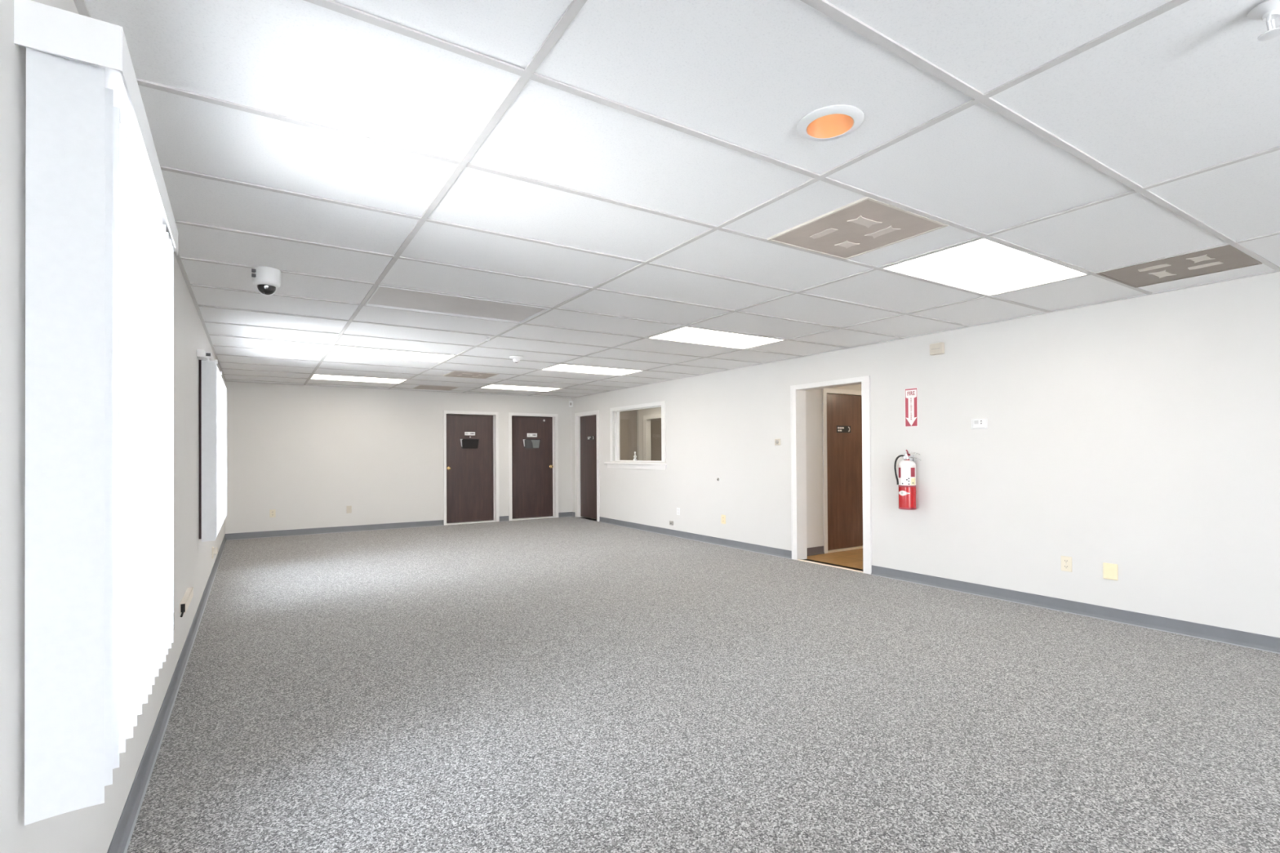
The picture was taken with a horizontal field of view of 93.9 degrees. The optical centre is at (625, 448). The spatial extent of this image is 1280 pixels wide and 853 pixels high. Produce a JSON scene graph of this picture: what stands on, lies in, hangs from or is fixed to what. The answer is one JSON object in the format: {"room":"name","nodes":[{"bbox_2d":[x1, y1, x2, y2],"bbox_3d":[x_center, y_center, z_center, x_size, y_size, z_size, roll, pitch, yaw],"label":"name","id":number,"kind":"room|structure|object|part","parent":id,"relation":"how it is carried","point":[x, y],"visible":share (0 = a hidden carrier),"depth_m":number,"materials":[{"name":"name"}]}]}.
{"room":"empty office room","nodes":[
{"label":"empty office room","id":0,"kind":"room"},
{"bbox_2d":[0,0,225,852],"bbox_3d":[-2.390,-0.034,3.033,0.140,2.592,13.080,0,-1,-32],"label":"wall","id":1,"kind":"structure","parent":0,"point":[90,829],"depth_m":1.08,"materials":[{"name":"white paint"}]},
{"bbox_2d":[13,0,177,825],"bbox_3d":[-1.336,-0.060,1.610,0.147,1.460,1.242,0,-1,-32],"label":"vertical blind","id":2,"kind":"object","parent":1,"relation":"attached to","point":[101,232],"visible":1,"depth_m":1.11,"materials":[{"name":"plastic"}]},
{"bbox_2d":[106,534,226,852],"bbox_3d":[-2.314,1.216,3.066,0.022,0.092,13.080,0,-1,-32],"label":"baseboard","id":3,"kind":"structure","parent":1,"relation":"attached to","point":[122,837],"depth_m":2.48,"materials":[{"name":"grey plastic"}]},
{"bbox_2d":[179,587,193,617],"bbox_3d":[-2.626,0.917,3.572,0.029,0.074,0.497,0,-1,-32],"label":"wall outlet","id":4,"kind":"object","parent":1,"relation":"attached to","point":[184,603],"visible":1,"depth_m":3.47,"materials":[{"name":"beige plastic"}]},
{"bbox_2d":[199,360,206,539],"bbox_3d":[-3.811,-0.004,5.381,0.128,1.409,2.014,0,-1,-32],"label":"window","id":5,"kind":"structure","parent":1,"relation":"in","point":[200,361],"depth_m":4.55,"materials":[{"name":"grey glass"}]},
{"bbox_2d":[196,349,226,542],"bbox_3d":[-3.684,-0.007,5.351,0.112,1.417,2.216,0,-1,-32],"label":"vertical blind","id":6,"kind":"object","parent":1,"relation":"attached to","point":[214,390],"visible":1,"depth_m":4.46,"materials":[{"name":"plastic"}]},
{"bbox_3d":[-4.147,1.048,5.999,0.008,0.115,0.075,0,-1,-32],"label":"wall outlet","id":7,"kind":"object","parent":1,"relation":"attached to","visible":0},
{"bbox_2d":[213,547,217,554],"bbox_3d":[-4.128,1.031,6.009,0.039,0.060,0.050,0,-1,-32],"label":"plug adapter","id":8,"kind":"object","parent":7,"relation":"attached to","point":[215,549],"visible":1,"depth_m":5.99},
{"bbox_2d":[225,381,661,533],"bbox_3d":[-2.026,0.027,11.044,9.222,2.592,0.140,0,-1,-32],"label":"wall","id":9,"kind":"structure","parent":0,"point":[307,454],"depth_m":9.50,"materials":[{"name":"white paint"}]},
{"bbox_2d":[269,509,275,517],"bbox_3d":[-5.276,0.974,8.924,0.076,0.116,0.008,0,-1,-32],"label":"wall outlet","id":10,"kind":"object","parent":9,"relation":"attached to","point":[272,512],"visible":1,"depth_m":8.92,"materials":[{"name":"beige plastic"}]},
{"bbox_2d":[346,505,351,513],"bbox_3d":[-4.388,0.971,9.474,0.074,0.117,0.012,0,-1,-32],"label":"wall outlet","id":11,"kind":"object","parent":9,"relation":"attached to","point":[348,508],"visible":1,"depth_m":9.47,"materials":[{"name":"grey plastic"}]},
{"bbox_2d":[225,511,572,540],"bbox_3d":[-3.401,1.277,10.078,5.583,0.092,0.022,0,-1,-32],"label":"baseboard","id":12,"kind":"structure","parent":9,"relation":"attached to","point":[502,518],"depth_m":9.40,"materials":[{"name":"grey plastic"}]},
{"bbox_2d":[446,413,493,523],"bbox_3d":[-2.759,0.352,10.601,0.887,1.899,0.103,0,-1,-32],"label":"door","id":13,"kind":"structure","parent":9,"relation":"in","point":[469,471],"depth_m":10.61,"materials":[{"name":"brown wood"}]},
{"bbox_2d":[460,439,479,448],"bbox_3d":[-2.759,-0.081,10.594,0.348,0.172,0.050,0,-1,-32],"label":"file holder","id":14,"kind":"object","parent":13,"relation":"attached to","point":[465,443],"visible":1,"depth_m":10.58,"materials":[{"name":"black plastic"}]},
{"bbox_2d":[464,431,475,435],"bbox_3d":[-2.770,-0.260,10.616,0.186,0.062,0.005,0,-1,-32],"label":"door sign","id":15,"kind":"object","parent":13,"relation":"attached to","point":[465,433],"visible":1,"depth_m":10.61,"materials":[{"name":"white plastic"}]},
{"bbox_2d":[443,410,499,525],"bbox_3d":[-2.710,0.335,10.523,0.987,1.975,0.016,0,-1,-32],"label":"trim","id":16,"kind":"structure","parent":9,"relation":"attached to","point":[445,412],"depth_m":10.43,"materials":[{"name":"white wood"}]},
{"bbox_2d":[446,413,595,520],"bbox_3d":[-1.865,0.358,10.943,2.711,1.925,0.881,0,0,-9],"label":"trim","id":17,"kind":"structure","parent":9,"relation":"attached to","point":[494,415],"depth_m":11.39,"materials":[{"name":"white wood"}]},
{"bbox_2d":[511,416,553,519],"bbox_3d":[-1.758,0.351,11.223,0.875,1.899,0.103,0,-1,-32],"label":"door","id":18,"kind":"structure","parent":9,"relation":"in","point":[531,468],"depth_m":11.23,"materials":[{"name":"brown wood"}]},
{"bbox_2d":[522,439,540,448],"bbox_3d":[-1.756,-0.086,11.218,0.358,0.169,0.051,0,-1,-32],"label":"file holder","id":19,"kind":"object","parent":18,"relation":"attached to","point":[528,443],"visible":1,"depth_m":11.20,"materials":[{"name":"black plastic"}]},
{"bbox_2d":[527,433,537,436],"bbox_3d":[-1.763,-0.247,11.242,0.201,0.068,0.005,0,-1,-32],"label":"door sign","id":20,"kind":"object","parent":18,"relation":"attached to","point":[528,434],"visible":1,"depth_m":11.24,"materials":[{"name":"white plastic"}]},
{"bbox_2d":[508,412,558,520],"bbox_3d":[-1.712,0.334,11.143,0.991,1.975,0.016,0,-1,-32],"label":"trim","id":21,"kind":"structure","parent":9,"relation":"attached to","point":[510,414],"depth_m":11.02,"materials":[{"name":"white wood"}]},
{"bbox_2d":[568,400,573,407],"bbox_3d":[-1.058,-0.857,11.541,0.055,0.115,0.055,0,-1,-32],"label":"detector","id":22,"kind":"object","parent":9,"relation":"attached to","point":[571,402],"visible":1,"depth_m":11.53,"materials":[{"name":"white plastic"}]},
{"bbox_2d":[636,407,661,460],"bbox_3d":[1.545,0.150,10.342,0.100,2.292,4.820,0,-1,-32],"label":"wall","id":23,"kind":"structure","parent":0,"point":[640,413],"depth_m":12.17,"materials":[{"name":"white paint"}]},
{"bbox_2d":[643,413,661,460],"bbox_3d":[0.649,0.322,11.673,0.016,1.980,1.070,0,-1,-32],"label":"trim","id":24,"kind":"structure","parent":23,"relation":"attached to","point":[657,415],"depth_m":12.07,"materials":[{"name":"beige wood"}]},
{"bbox_2d":[84,0,1279,397],"bbox_3d":[0.033,-1.046,4.553,5.583,0.018,13.078,0,-1,-32],"label":"ceiling","id":25,"kind":"structure","parent":0,"point":[1192,86],"depth_m":2.18,"materials":[{"name":"tile"}]},
{"bbox_2d":[251,266,280,295],"bbox_3d":[-2.071,-0.956,3.442,0.145,0.144,0.144,0,-1,-32],"label":"dome camera","id":26,"kind":"object","parent":25,"relation":"attached to","point":[267,280],"visible":1,"depth_m":3.40,"materials":[{"name":"white plastic"}]},
{"bbox_2d":[310,373,406,383],"bbox_3d":[-3.785,-1.029,8.477,1.191,0.101,0.582,0,-1,-32],"label":"ceiling light","id":27,"kind":"object","parent":25,"relation":"attached to","point":[327,377],"visible":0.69,"depth_m":8.51,"materials":[{"name":"white plastic"}]},
{"bbox_2d":[328,345,456,362],"bbox_3d":[-2.498,-1.052,6.406,1.191,0.101,0.582,0,-1,-32],"label":"ceiling light","id":28,"kind":"object","parent":25,"relation":"attached to","point":[336,350],"visible":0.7,"depth_m":6.42,"materials":[{"name":"white plastic"}]},
{"bbox_2d":[412,385,459,391],"bbox_3d":[-3.068,-0.988,9.641,0.598,0.033,0.582,0,-1,-32],"label":"ceiling vent","id":29,"kind":"object","parent":25,"relation":"in","point":[420,387],"visible":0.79,"depth_m":9.67,"materials":[{"name":"beige metal"}]},
{"bbox_2d":[364,285,551,324],"bbox_3d":[-1.210,-1.074,4.336,1.191,0.104,0.582,0,-1,-32],"label":"ceiling light","id":30,"kind":"object","parent":25,"relation":"attached to","point":[388,297],"visible":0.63,"depth_m":4.34,"materials":[{"name":"grey plastic"}]},
{"bbox_2d":[442,370,498,378],"bbox_3d":[-2.102,-1.006,8.088,0.598,0.033,0.582,0,-1,-32],"label":"ceiling vent","id":31,"kind":"object","parent":25,"relation":"in","point":[453,374],"visible":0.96,"depth_m":8.09,"materials":[{"name":"beige metal"}]},
{"bbox_2d":[509,355,523,362],"bbox_3d":[-1.206,-0.976,6.583,0.150,0.066,0.150,0,-1,-32],"label":"smoke detector","id":32,"kind":"object","parent":25,"relation":"attached to","point":[515,358],"visible":1,"depth_m":6.55,"materials":[{"name":"white plastic"}]},
{"bbox_2d":[480,384,559,391],"bbox_3d":[-1.715,-1.031,9.765,1.191,0.101,0.582,0,-1,-32],"label":"ceiling light","id":33,"kind":"object","parent":25,"relation":"attached to","point":[491,386],"visible":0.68,"depth_m":9.80,"materials":[{"name":"white plastic"}]},
{"bbox_2d":[542,364,642,375],"bbox_3d":[-0.427,-1.054,7.694,1.191,0.101,0.582,0,-1,-32],"label":"ceiling light","id":34,"kind":"object","parent":25,"relation":"attached to","point":[560,367],"visible":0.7,"depth_m":7.72,"materials":[{"name":"white plastic"}]},
{"bbox_2d":[73,0,1279,398],"bbox_3d":[0.034,-1.035,4.552,5.583,0.006,13.080,0,-1,-32],"label":"grid","id":35,"kind":"object","parent":25,"relation":"attached to","point":[526,73],"visible":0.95,"depth_m":2.47,"materials":[{"name":"metal"}]},
{"bbox_2d":[648,326,785,349],"bbox_3d":[0.861,-1.078,5.624,1.191,0.101,0.582,0,-1,-32],"label":"ceiling light","id":36,"kind":"object","parent":25,"relation":"attached to","point":[686,335],"visible":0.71,"depth_m":5.62,"materials":[{"name":"white plastic"}]},
{"bbox_2d":[796,104,864,141],"bbox_3d":[0.666,-1.115,1.951,0.208,0.131,0.208,0,-1,-32],"label":"recessed light","id":37,"kind":"object","parent":25,"relation":"in","point":[830,122],"visible":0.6,"depth_m":1.98,"materials":[{"name":"white metal"}]},
{"bbox_2d":[767,196,948,259],"bbox_3d":[1.118,-1.065,2.912,0.598,0.033,0.582,0,-1,-32],"label":"ceiling vent","id":38,"kind":"object","parent":25,"relation":"in","point":[866,224],"visible":0.9,"depth_m":2.88,"materials":[{"name":"beige metal"}]},
{"bbox_2d":[882,237,1088,296],"bbox_3d":[2.149,-1.102,3.553,1.191,0.101,0.582,0,-1,-32],"label":"ceiling light","id":39,"kind":"object","parent":25,"relation":"attached to","point":[984,266],"visible":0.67,"depth_m":3.52,"materials":[{"name":"white plastic"}]},
{"bbox_2d":[1096,244,1262,288],"bbox_3d":[3.247,-1.072,3.518,0.598,0.033,0.582,0,-1,-32],"label":"ceiling vent","id":40,"kind":"object","parent":25,"relation":"in","point":[1224,258],"visible":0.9,"depth_m":3.49,"materials":[{"name":"brown metal"}]},
{"bbox_2d":[1247,0,1279,40],"bbox_3d":[1.557,-1.031,1.442,0.078,0.069,0.078,0,-1,-32],"label":"sprinkler head","id":41,"kind":"object","parent":25,"relation":"attached to","point":[1268,11],"visible":1,"depth_m":1.44},
{"bbox_3d":[1.557,-1.021,1.442,0.049,0.046,0.008,0,-1,-32],"label":"frame arm","id":42,"kind":"part","parent":41,"relation":"part of","materials":[{"name":"white metal"}]},
{"bbox_2d":[126,516,1279,852],"bbox_3d":[1.104,1.319,5.191,8.352,0.120,13.360,0,-1,-32],"label":"floor","id":43,"kind":"structure","parent":0,"point":[567,684],"depth_m":2.81,"materials":[{"name":"carpet"}]},
{"bbox_2d":[446,515,555,524],"bbox_3d":[-2.247,1.315,10.889,2.067,0.016,0.144,0,-1,-32],"label":"threshold","id":44,"kind":"object","parent":43,"relation":"on","point":[550,517],"visible":0.86,"depth_m":10.71,"materials":[{"name":"white metal"}]},
{"bbox_2d":[797,559,862,573],"bbox_3d":[2.188,1.258,6.404,0.040,0.008,0.863,0,-1,-32],"label":"threshold","id":45,"kind":"object","parent":43,"relation":"on","point":[797,559],"visible":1,"depth_m":6.38,"materials":[{"name":"beige wood"}]},
{"bbox_2d":[827,546,862,553],"bbox_3d":[2.768,1.257,7.492,0.855,0.020,0.132,0,-1,-32],"label":"threshold","id":46,"kind":"object","parent":43,"relation":"on","point":[857,547],"visible":0.36,"depth_m":7.40,"materials":[{"name":"beige wood"}]},
{"bbox_2d":[805,383,862,547],"bbox_3d":[3.016,0.121,7.666,2.489,2.292,0.120,0,-1,-32],"label":"wall","id":47,"kind":"structure","parent":0,"point":[814,408],"depth_m":7.12,"materials":[{"name":"white paint"}]},
{"bbox_2d":[807,546,824,555],"bbox_3d":[2.201,1.221,7.066,0.429,0.092,0.016,0,-1,-32],"label":"baseboard","id":48,"kind":"structure","parent":47,"relation":"attached to","point":[815,550],"depth_m":7.10,"materials":[{"name":"plastic"}]},
{"bbox_2d":[822,387,862,553],"bbox_3d":[2.796,0.269,7.447,0.979,1.995,0.016,0,-1,-32],"label":"trim","id":49,"kind":"structure","parent":47,"relation":"attached to","point":[825,390],"depth_m":7.20,"materials":[{"name":"white wood"}]},
{"bbox_2d":[826,393,862,550],"bbox_3d":[2.782,0.288,7.465,0.852,1.914,0.103,0,-1,-32],"label":"door","id":50,"kind":"structure","parent":47,"relation":"in","point":[844,450],"depth_m":7.45,"materials":[{"name":"brown wood"}]},
{"bbox_2d":[836,425,850,432],"bbox_3d":[2.719,-0.238,7.447,0.270,0.085,0.005,0,-1,-32],"label":"door sign","id":51,"kind":"object","parent":50,"relation":"attached to","point":[839,428],"visible":1,"depth_m":7.44,"materials":[{"name":"black plastic"}]},
{"bbox_2d":[571,271,1279,637],"bbox_3d":[2.469,-0.038,6.056,0.140,2.592,13.080,0,-1,-32],"label":"wall","id":52,"kind":"structure","parent":0,"point":[1140,435],"depth_m":4.59,"materials":[{"name":"white paint"}]},
{"bbox_2d":[574,409,599,521],"bbox_3d":[-0.721,0.320,11.037,0.016,1.990,0.926,0,-1,-32],"label":"trim","id":53,"kind":"structure","parent":52,"relation":"attached to","point":[593,412],"depth_m":10.77,"materials":[{"name":"white wood"}]},
{"bbox_2d":[580,414,596,519],"bbox_3d":[-0.653,0.344,11.093,0.045,1.899,0.782,0,-1,-32],"label":"door","id":54,"kind":"structure","parent":52,"relation":"in","point":[588,424],"depth_m":11.14,"materials":[{"name":"brown wood"}]},
{"bbox_2d":[586,435,594,439],"bbox_3d":[-0.648,-0.191,11.055,0.005,0.075,0.270,0,-1,-32],"label":"door sign","id":55,"kind":"object","parent":54,"relation":"attached to","point":[588,437],"visible":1,"depth_m":11.06,"materials":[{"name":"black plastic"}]},
{"bbox_2d":[604,462,666,470],"bbox_3d":[0.139,0.284,9.675,0.095,0.096,1.815,0,-1,-32],"label":"window sill","id":56,"kind":"structure","parent":52,"relation":"attached to","point":[610,464],"depth_m":9.54,"materials":[{"name":"white wood"}]},
{"bbox_2d":[609,400,666,462],"bbox_3d":[0.165,-0.244,9.612,0.016,0.915,1.620,0,-1,-32],"label":"trim","id":57,"kind":"structure","parent":52,"relation":"attached to","point":[662,403],"depth_m":9.17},
{"bbox_2d":[614,405,661,462],"bbox_3d":[0.200,-0.214,9.655,0.081,0.855,1.455,0,-1,-32],"label":"window","id":58,"kind":"structure","parent":52,"relation":"in","point":[617,435],"depth_m":10.22,"materials":[{"name":"white wood"}]},
{"bbox_2d":[676,507,679,515],"bbox_3d":[0.761,0.916,8.663,0.008,0.107,0.080,0,-1,-32],"label":"wall outlet","id":59,"kind":"object","parent":52,"relation":"attached to","point":[677,508],"visible":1,"depth_m":8.65,"materials":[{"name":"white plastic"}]},
{"bbox_2d":[721,515,725,524],"bbox_3d":[1.280,0.932,7.830,0.008,0.116,0.083,0,-1,-32],"label":"wall outlet","id":60,"kind":"object","parent":52,"relation":"attached to","point":[723,517],"visible":1,"depth_m":7.82,"materials":[{"name":"beige plastic"}]},
{"bbox_2d":[774,438,780,444],"bbox_3d":[1.779,-0.074,7.006,0.031,0.075,0.078,0,-1,-32],"label":"sensor","id":61,"kind":"object","parent":52,"relation":"attached to","point":[777,442],"visible":1,"depth_m":6.99,"materials":[{"name":"grey plastic"}]},
{"bbox_2d":[796,382,861,559],"bbox_3d":[2.235,0.288,6.445,0.152,1.948,0.897,0,-1,-32],"label":"trim","id":62,"kind":"structure","parent":52,"relation":"attached to","point":[801,393],"depth_m":6.81,"materials":[{"name":"white wood"}]},
{"bbox_2d":[790,375,871,574],"bbox_3d":[2.168,0.271,6.393,0.016,1.982,1.032,0,-1,-32],"label":"trim","id":63,"kind":"structure","parent":52,"relation":"attached to","point":[865,380],"depth_m":6.02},
{"bbox_2d":[893,449,920,509],"bbox_3d":[2.609,0.287,5.524,0.181,0.551,0.165,0,0,-16],"label":"fire extinguisher","id":64,"kind":"object","parent":52,"relation":"attached to","point":[906,478],"visible":1,"depth_m":5.47,"materials":[{"name":"red metal"}]},
{"bbox_3d":[2.631,0.303,5.463,0.051,0.062,0.004,0,0,-21],"label":"label panel","id":65,"kind":"part","parent":64,"relation":"part of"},
{"bbox_3d":[2.626,0.220,5.462,0.046,0.085,0.004,0,0,-17],"label":"label panel","id":66,"kind":"part","parent":64,"relation":"part of","materials":[{"name":"paper"}]},
{"bbox_2d":[904,387,917,426],"bbox_3d":[2.673,-0.382,5.592,0.004,0.360,0.125,0,-1,-32],"label":"fire extinguisher sign","id":67,"kind":"object","parent":52,"relation":"attached to","point":[911,394],"visible":1,"depth_m":5.59,"materials":[{"name":"red plastic"}]},
{"bbox_2d":[572,511,1279,653],"bbox_3d":[2.408,1.212,6.003,0.022,0.092,13.080,0,-1,-32],"label":"baseboard","id":68,"kind":"structure","parent":52,"relation":"attached to","point":[1232,637],"depth_m":4.62,"materials":[{"name":"grey plastic"}]},
{"bbox_2d":[929,342,944,355],"bbox_3d":[2.793,-0.892,5.360,0.047,0.100,0.116,0,-1,-32],"label":"box","id":69,"kind":"object","parent":52,"relation":"attached to","point":[936,348],"visible":1,"depth_m":5.34,"materials":[{"name":"grey plastic"}]},
{"bbox_2d":[971,417,987,429],"bbox_3d":[2.988,-0.206,5.061,0.032,0.090,0.132,0,-1,-32],"label":"thermostat","id":70,"kind":"object","parent":52,"relation":"attached to","point":[976,424],"visible":1,"depth_m":5.04,"materials":[{"name":"white plastic"}]},
{"bbox_2d":[1061,555,1071,572],"bbox_3d":[3.337,0.876,4.523,0.008,0.114,0.073,0,-1,-32],"label":"wall outlet","id":71,"kind":"object","parent":52,"relation":"attached to","point":[1066,562],"visible":1,"depth_m":4.52,"materials":[{"name":"beige plastic"}]},
{"bbox_2d":[1102,562,1117,580],"bbox_3d":[3.480,0.885,4.289,0.012,0.114,0.086,0,-1,-32],"label":"blank wall plate","id":72,"kind":"object","parent":52,"relation":"attached to","point":[1109,571],"visible":1,"depth_m":4.28,"materials":[{"name":"beige plastic"}]}
]}

